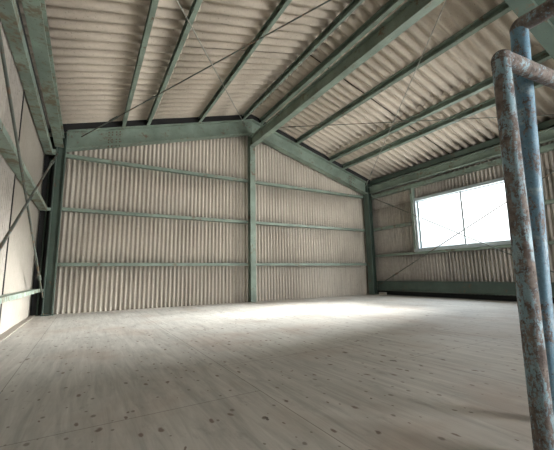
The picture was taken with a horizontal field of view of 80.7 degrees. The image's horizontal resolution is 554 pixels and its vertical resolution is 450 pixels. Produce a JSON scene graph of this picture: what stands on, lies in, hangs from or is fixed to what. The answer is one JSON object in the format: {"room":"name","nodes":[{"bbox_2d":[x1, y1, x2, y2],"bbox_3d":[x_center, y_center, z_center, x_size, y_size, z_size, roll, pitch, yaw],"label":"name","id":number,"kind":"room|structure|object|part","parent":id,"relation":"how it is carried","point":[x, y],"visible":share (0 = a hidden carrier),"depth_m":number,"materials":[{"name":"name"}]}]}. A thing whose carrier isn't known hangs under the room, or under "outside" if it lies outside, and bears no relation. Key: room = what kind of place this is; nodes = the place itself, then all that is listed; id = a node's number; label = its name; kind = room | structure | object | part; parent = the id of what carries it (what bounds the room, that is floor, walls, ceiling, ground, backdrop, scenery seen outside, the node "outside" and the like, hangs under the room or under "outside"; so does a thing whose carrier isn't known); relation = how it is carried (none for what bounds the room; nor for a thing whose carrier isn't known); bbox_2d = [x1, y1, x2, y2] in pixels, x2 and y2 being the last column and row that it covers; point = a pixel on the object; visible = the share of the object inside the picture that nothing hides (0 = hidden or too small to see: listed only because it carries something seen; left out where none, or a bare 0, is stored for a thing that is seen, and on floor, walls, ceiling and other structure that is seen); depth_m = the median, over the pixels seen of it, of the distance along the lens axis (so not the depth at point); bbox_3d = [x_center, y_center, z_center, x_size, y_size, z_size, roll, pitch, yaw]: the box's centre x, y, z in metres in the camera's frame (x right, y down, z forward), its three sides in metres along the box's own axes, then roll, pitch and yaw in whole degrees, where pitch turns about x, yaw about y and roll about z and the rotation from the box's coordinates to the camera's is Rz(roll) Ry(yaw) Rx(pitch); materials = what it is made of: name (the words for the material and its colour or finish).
{"room":"empty warehouse","nodes":[
{"label":"empty warehouse","id":0,"kind":"room"},
{"bbox_2d":[0,18,44,334],"bbox_3d":[-1.097,-0.536,0.776,0.038,2.806,8.351,4,-10,-30],"label":"wall","id":1,"kind":"structure","parent":0,"point":[17,257],"depth_m":3.00,"materials":[{"name":"beige metal"}]},
{"bbox_2d":[0,315,35,341],"bbox_3d":[-1.056,0.608,0.635,0.076,0.061,8.294,4,-10,-30],"label":"baseboard","id":2,"kind":"structure","parent":1,"relation":"attached to","point":[14,328],"depth_m":3.08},
{"bbox_2d":[0,289,43,303],"bbox_3d":[-1.006,0.265,0.686,0.122,0.041,8.142,4,-10,-30],"label":"girt","id":3,"kind":"object","parent":1,"relation":"attached to","point":[4,298],"visible":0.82,"depth_m":2.84,"materials":[{"name":"green metal"}]},
{"bbox_2d":[0,119,50,210],"bbox_3d":[-1.025,-0.778,0.845,0.122,0.046,8.142,4,-10,-30],"label":"girt","id":4,"kind":"object","parent":1,"relation":"attached to","point":[8,150],"visible":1,"depth_m":2.60,"materials":[{"name":"green metal"}]},
{"bbox_2d":[0,0,55,154],"bbox_3d":[-1.040,-1.562,0.965,0.122,0.078,8.142,4,-10,-30],"label":"girt","id":5,"kind":"object","parent":1,"relation":"attached to","point":[9,15],"visible":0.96,"depth_m":2.58,"materials":[{"name":"green metal"}]},
{"bbox_2d":[15,0,48,131],"bbox_3d":[-1.129,-1.751,1.024,0.014,0.327,8.280,4,-10,-30],"label":"trim","id":6,"kind":"structure","parent":1,"relation":"attached to","point":[17,4],"depth_m":2.98,"materials":[{"name":"green metal"}]},
{"bbox_2d":[30,132,368,313],"bbox_3d":[-0.524,0.257,5.966,6.273,4.627,0.045,4,-10,-30],"label":"wall","id":7,"kind":"structure","parent":0,"point":[84,237],"depth_m":5.53,"materials":[{"name":"grey metal"}]},
{"bbox_2d":[30,137,55,314],"bbox_3d":[-3.148,-0.011,4.413,0.124,2.484,0.018,4,-10,-30],"label":"trim","id":8,"kind":"structure","parent":7,"relation":"attached to","point":[47,157],"depth_m":4.38,"materials":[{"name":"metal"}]},
{"bbox_2d":[49,114,251,132],"bbox_3d":[-1.807,-1.679,5.322,3.087,1.017,0.014,4,-10,-30],"label":"trim","id":9,"kind":"structure","parent":7,"relation":"attached to","point":[73,126],"depth_m":5.16,"materials":[{"name":"black metal"}]},
{"bbox_2d":[57,263,247,265],"bbox_3d":[-1.754,0.621,5.126,2.827,0.046,0.076,4,-10,-30],"label":"girt","id":10,"kind":"object","parent":7,"relation":"attached to","point":[58,264],"visible":1,"depth_m":4.99,"materials":[{"name":"green paint"}]},
{"bbox_2d":[62,207,247,223],"bbox_3d":[-1.768,-0.134,5.241,2.827,0.046,0.076,4,-10,-30],"label":"girt","id":11,"kind":"object","parent":7,"relation":"attached to","point":[65,209],"visible":0.97,"depth_m":5.07,"materials":[{"name":"green paint"}]},
{"bbox_2d":[66,154,247,182],"bbox_3d":[-1.782,-0.897,5.358,2.827,0.046,0.076,4,-10,-30],"label":"girt","id":12,"kind":"object","parent":7,"relation":"attached to","point":[68,156],"visible":1,"depth_m":5.19,"materials":[{"name":"green paint"}]},
{"bbox_2d":[256,181,362,198],"bbox_3d":[0.748,-0.722,6.817,2.808,0.046,0.076,4,-10,-30],"label":"girt","id":13,"kind":"object","parent":7,"relation":"attached to","point":[257,182],"visible":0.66,"depth_m":6.72,"materials":[{"name":"green paint"}]},
{"bbox_2d":[256,221,364,231],"bbox_3d":[0.762,0.042,6.700,2.808,0.046,0.076,4,-10,-30],"label":"girt","id":14,"kind":"object","parent":7,"relation":"attached to","point":[257,222],"visible":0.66,"depth_m":6.58,"materials":[{"name":"green paint"}]},
{"bbox_2d":[256,263,366,265],"bbox_3d":[0.776,0.796,6.585,2.808,0.046,0.076,4,-10,-30],"label":"girt","id":15,"kind":"object","parent":7,"relation":"attached to","point":[257,264],"visible":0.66,"depth_m":6.49,"materials":[{"name":"green paint"}]},
{"bbox_2d":[252,115,371,185],"bbox_3d":[0.858,-1.496,6.859,3.077,1.014,0.014,4,-10,-30],"label":"trim","id":16,"kind":"structure","parent":7,"relation":"attached to","point":[253,116],"depth_m":6.82,"materials":[{"name":"metal"}]},
{"bbox_2d":[0,294,553,449],"bbox_3d":[1.616,0.795,2.175,6.101,0.055,8.294,4,-10,-30],"label":"floor","id":17,"kind":"structure","parent":0,"point":[368,371],"depth_m":1.46,"materials":[{"name":"brown wood"}]},
{"bbox_2d":[40,132,67,315],"bbox_3d":[-2.979,-0.066,4.384,0.138,2.486,0.152,4,-10,-30],"label":"steel column","id":18,"kind":"structure","parent":17,"relation":"on","point":[60,161],"depth_m":4.35,"materials":[{"name":"green metal"}]},
{"bbox_2d":[0,28,43,297],"bbox_3d":[-2.006,-0.256,2.600,0.035,1.843,3.950,4,-10,-30],"label":"rod","id":19,"kind":"object","parent":18,"relation":"attached to","point":[2,53],"visible":0.99,"depth_m":2.19,"materials":[{"name":"grey metal"}]},
{"bbox_2d":[0,153,57,250],"bbox_3d":[-1.983,-0.191,2.603,0.038,2.157,3.952,4,-10,-30],"label":"rod","id":20,"kind":"object","parent":18,"relation":"attached to","point":[10,230],"visible":1,"depth_m":2.42,"materials":[{"name":"grey metal"}]},
{"bbox_2d":[66,119,252,151],"bbox_3d":[-1.722,-1.509,5.368,2.868,1.116,0.143,4,-10,-30],"label":"rafter","id":21,"kind":"object","parent":18,"relation":"on","point":[111,137],"visible":0.98,"depth_m":5.19,"materials":[{"name":"green paint"}]},
{"bbox_3d":[-2.443,-1.316,4.901,0.202,0.262,0.009,4,-10,-30],"label":"splice plate","id":22,"kind":"part","parent":21,"relation":"part of","materials":[{"name":"green paint"}]},
{"bbox_2d":[248,134,256,301],"bbox_3d":[-0.454,-0.170,5.907,0.106,3.057,0.113,4,-10,-30],"label":"steel post","id":23,"kind":"object","parent":17,"relation":"on","point":[252,295],"visible":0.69,"depth_m":5.85,"materials":[{"name":"metal"}]},
{"bbox_3d":[-0.448,-1.310,6.035,0.092,0.244,0.006,4,-10,-30],"label":"plate","id":24,"kind":"part","parent":23,"relation":"part of","materials":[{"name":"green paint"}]},
{"bbox_2d":[250,0,443,146],"bbox_3d":[1.582,-2.114,2.594,0.097,0.193,8.135,4,-10,-30],"label":"ridge beam","id":25,"kind":"structure","parent":23,"relation":"attached to","point":[410,12],"depth_m":3.76,"materials":[{"name":"green metal"}]},
{"bbox_2d":[363,183,377,294],"bbox_3d":[2.086,0.285,7.306,0.138,2.486,0.152,4,-10,-30],"label":"steel column","id":26,"kind":"structure","parent":17,"relation":"on","point":[370,247],"depth_m":7.27,"materials":[{"name":"green metal"}]},
{"bbox_2d":[251,119,367,194],"bbox_3d":[0.763,-1.337,6.801,2.870,1.117,0.143,4,-10,-30],"label":"rafter","id":27,"kind":"object","parent":26,"relation":"on","point":[277,141],"visible":1,"depth_m":6.76,"materials":[{"name":"green paint"}]},
{"bbox_3d":[1.675,-0.974,7.266,0.202,0.262,0.009,4,-10,-30],"label":"splice plate","id":28,"kind":"part","parent":27,"relation":"part of","materials":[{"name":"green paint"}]},
{"bbox_2d":[368,127,553,193],"bbox_3d":[3.110,-1.064,5.740,0.101,0.152,3.949,4,-10,-30],"label":"beam","id":29,"kind":"structure","parent":26,"relation":"attached to","point":[547,135],"depth_m":5.77,"materials":[{"name":"green metal"}]},
{"bbox_2d":[371,197,553,272],"bbox_3d":[3.128,0.154,5.552,0.032,2.172,3.950,4,-10,-30],"label":"rod","id":30,"kind":"object","parent":26,"relation":"attached to","point":[371,197],"visible":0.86,"depth_m":5.74,"materials":[{"name":"grey metal"}]},
{"bbox_2d":[375,171,553,287],"bbox_3d":[3.110,0.126,5.546,0.035,1.944,3.950,4,-10,-30],"label":"rod","id":31,"kind":"object","parent":26,"relation":"attached to","point":[552,171],"visible":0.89,"depth_m":5.67,"materials":[{"name":"grey metal"}]},
{"bbox_2d":[376,281,553,296],"bbox_3d":[3.197,1.047,5.445,0.092,0.198,3.949,4,-10,-30],"label":"beam","id":32,"kind":"structure","parent":26,"relation":"attached to","point":[486,288],"depth_m":5.66,"materials":[{"name":"green metal"}]},
{"bbox_2d":[491,49,553,449],"bbox_3d":[1.155,0.050,1.113,1.172,1.117,0.053,3,-10,-25],"label":"pipe railing","id":33,"kind":"object","parent":17,"relation":"on","point":[504,62],"visible":1,"depth_m":0.87,"materials":[{"name":"metal"}]},
{"bbox_3d":[1.169,-0.475,1.204,1.071,0.051,0.048,3,-10,-24],"label":"rail","id":34,"kind":"part","parent":33,"relation":"part of","materials":[{"name":"metal"}]},
{"bbox_2d":[509,0,553,412],"bbox_3d":[1.260,-0.175,0.370,0.061,1.334,1.764,4,-10,-30],"label":"pipe railing","id":35,"kind":"object","parent":17,"relation":"on","point":[519,30],"visible":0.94,"depth_m":1.06,"materials":[{"name":"blue metal"}]},
{"bbox_3d":[1.268,-0.811,0.434,0.054,0.054,1.633,4,-10,-30],"label":"rail","id":36,"kind":"part","parent":35,"relation":"part of","materials":[{"name":"metal"}]},
{"bbox_2d":[18,0,553,180],"bbox_3d":[1.538,-2.206,2.682,6.442,1.011,8.583,4,-10,-30],"label":"ceiling","id":37,"kind":"structure","parent":0,"point":[95,44],"depth_m":4.13,"materials":[{"name":"beige metal"}]},
{"bbox_2d":[371,126,553,295],"bbox_3d":[4.292,-0.340,3.963,0.036,2.477,8.436,4,-10,-30],"label":"wall","id":38,"kind":"structure","parent":0,"point":[485,265],"depth_m":6.03,"materials":[{"name":"grey metal"}]},
{"bbox_2d":[373,222,411,231],"bbox_3d":[2.425,0.048,6.989,0.127,0.060,1.090,4,-10,-30],"label":"girt","id":39,"kind":"object","parent":38,"relation":"attached to","point":[408,223],"visible":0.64,"depth_m":6.90,"materials":[{"name":"green paint"}]},
{"bbox_2d":[413,177,510,251],"bbox_3d":[3.231,-0.126,5.662,0.143,1.049,1.950,4,-10,-30],"label":"window","id":40,"kind":"structure","parent":38,"relation":"in","point":[416,206],"depth_m":5.72,"materials":[{"name":"metal"}]},
{"bbox_3d":[3.021,-0.067,6.030,0.016,0.936,0.892,4,-10,-30],"label":"sash","id":41,"kind":"part","parent":40,"relation":"part of","materials":[{"name":"glass"}]},
{"bbox_3d":[3.240,0.364,5.587,0.143,0.058,1.950,4,-10,-30],"label":"sill","id":42,"kind":"part","parent":40,"relation":"part of","materials":[{"name":"metal"}]},
{"bbox_3d":[3.469,-0.186,5.305,0.016,0.936,0.902,4,-10,-30],"label":"sash","id":43,"kind":"part","parent":40,"relation":"part of","materials":[{"name":"glass"}]},
{"bbox_2d":[371,143,553,199],"bbox_3d":[3.162,-0.904,5.824,0.127,0.076,4.085,4,-10,-30],"label":"girt","id":44,"kind":"object","parent":38,"relation":"attached to","point":[550,147],"visible":0.62,"depth_m":5.83,"materials":[{"name":"green paint"}]},
{"bbox_2d":[375,241,553,256],"bbox_3d":[3.187,0.423,5.621,0.127,0.044,4.085,4,-10,-30],"label":"girt","id":45,"kind":"object","parent":38,"relation":"attached to","point":[549,242],"visible":0.67,"depth_m":5.75,"materials":[{"name":"green paint"}]},
{"bbox_2d":[409,188,416,251],"bbox_3d":[2.736,-0.105,6.502,0.092,1.279,0.051,4,-10,-30],"label":"stud","id":46,"kind":"object","parent":45,"relation":"on","point":[411,190],"visible":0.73,"depth_m":6.49,"materials":[{"name":"green paint"}]},
{"bbox_2d":[544,199,553,204],"bbox_3d":[3.990,-0.370,4.326,0.127,0.051,1.067,4,-10,-30],"label":"girt","id":47,"kind":"object","parent":38,"relation":"attached to","point":[551,201],"visible":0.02,"depth_m":4.58,"materials":[{"name":"green paint"}]},
{"bbox_2d":[377,290,553,303],"bbox_3d":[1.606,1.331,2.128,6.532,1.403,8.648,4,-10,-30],"label":"baseboard","id":48,"kind":"structure","parent":0,"point":[423,294],"depth_m":5.76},
{"bbox_2d":[504,0,553,58],"bbox_3d":[1.597,-0.891,2.422,5.973,3.353,0.143,4,-10,-30],"label":"rafter","id":49,"kind":"object","parent":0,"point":[543,32],"visible":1,"depth_m":3.14,"materials":[{"name":"green paint"}]},
{"bbox_2d":[21,0,64,147],"bbox_3d":[-0.950,-1.709,1.022,0.101,0.152,8.108,4,-10,-30],"label":"beam","id":50,"kind":"structure","parent":49,"relation":"attached to","point":[35,13],"depth_m":2.73,"materials":[{"name":"green metal"}]},
{"bbox_2d":[122,0,158,126],"bbox_3d":[-0.287,-2.102,1.486,0.048,0.108,8.170,4,-10,-30],"label":"purlin","id":51,"kind":"object","parent":49,"relation":"on","point":[153,5],"visible":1,"depth_m":3.35,"materials":[{"name":"green paint"}]},
{"bbox_2d":[147,0,202,124],"bbox_3d":[0.011,-2.181,1.674,0.048,0.108,8.170,4,-10,-30],"label":"purlin","id":52,"kind":"object","parent":49,"relation":"on","point":[196,4],"visible":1,"depth_m":3.52,"materials":[{"name":"green paint"}]},
{"bbox_2d":[81,0,330,136],"bbox_3d":[-0.661,-1.832,3.658,4.746,0.782,0.030,-5,-10,26],"label":"rod","id":53,"kind":"object","parent":49,"relation":"attached to","point":[318,6],"visible":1,"depth_m":3.67,"materials":[{"name":"grey metal"}]},
{"bbox_2d":[176,0,245,126],"bbox_3d":[-0.725,-1.787,3.612,0.024,0.791,4.768,-2,-9,4],"label":"rod","id":54,"kind":"object","parent":49,"relation":"attached to","point":[176,0],"visible":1,"depth_m":3.36,"materials":[{"name":"grey metal"}]},
{"bbox_2d":[198,0,291,121],"bbox_3d":[0.719,-2.370,2.121,0.048,0.108,8.170,4,-10,-30],"label":"purlin","id":55,"kind":"object","parent":49,"relation":"on","point":[282,5],"visible":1,"depth_m":3.92,"materials":[{"name":"green paint"}]},
{"bbox_2d":[242,0,363,119],"bbox_3d":[1.419,-2.557,2.563,0.048,0.108,8.170,4,-10,-30],"label":"purlin","id":56,"kind":"object","parent":49,"relation":"on","point":[354,4],"visible":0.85,"depth_m":4.28,"materials":[{"name":"green paint"}]},
{"bbox_2d":[259,0,404,123],"bbox_3d":[1.733,-2.536,2.745,0.048,0.108,8.170,4,-10,-30],"label":"purlin","id":57,"kind":"object","parent":49,"relation":"on","point":[385,10],"visible":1,"depth_m":4.31,"materials":[{"name":"green paint"}]},
{"bbox_2d":[295,1,511,143],"bbox_3d":[2.445,-2.250,3.117,0.048,0.108,8.170,4,-10,-30],"label":"purlin","id":58,"kind":"object","parent":49,"relation":"on","point":[503,8],"visible":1,"depth_m":4.16,"materials":[{"name":"green paint"}]},
{"bbox_2d":[365,0,446,186],"bbox_3d":[1.814,-1.614,5.064,0.024,0.800,4.765,-2,-9,4],"label":"rod","id":59,"kind":"object","parent":49,"relation":"attached to","point":[445,0],"visible":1,"depth_m":4.20,"materials":[{"name":"grey metal"}]},
{"bbox_2d":[280,114,553,127],"bbox_3d":[1.858,-1.616,5.117,4.823,0.830,0.024,-5,-10,24],"label":"rod","id":60,"kind":"object","parent":49,"relation":"attached to","point":[550,114],"visible":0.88,"depth_m":5.05,"materials":[{"name":"grey metal"}]},
{"bbox_2d":[328,50,551,161],"bbox_3d":[3.170,-1.959,3.495,0.048,0.108,8.170,4,-10,-30],"label":"purlin","id":61,"kind":"object","parent":49,"relation":"on","point":[543,56],"visible":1,"depth_m":4.90,"materials":[{"name":"green paint"}]},
{"bbox_2d":[341,82,543,168],"bbox_3d":[3.482,-1.834,3.658,0.048,0.108,8.170,4,-10,-30],"label":"purlin","id":62,"kind":"object","parent":49,"relation":"on","point":[490,103],"visible":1,"depth_m":5.34,"materials":[{"name":"green paint"}]},
{"bbox_2d":[369,118,553,184],"bbox_3d":[4.197,-1.528,4.042,0.048,0.094,8.147,4,-10,-30],"label":"eave purlin","id":63,"kind":"object","parent":49,"relation":"attached to","point":[550,123],"visible":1,"depth_m":5.83,"materials":[{"name":"green paint"}]}
]}

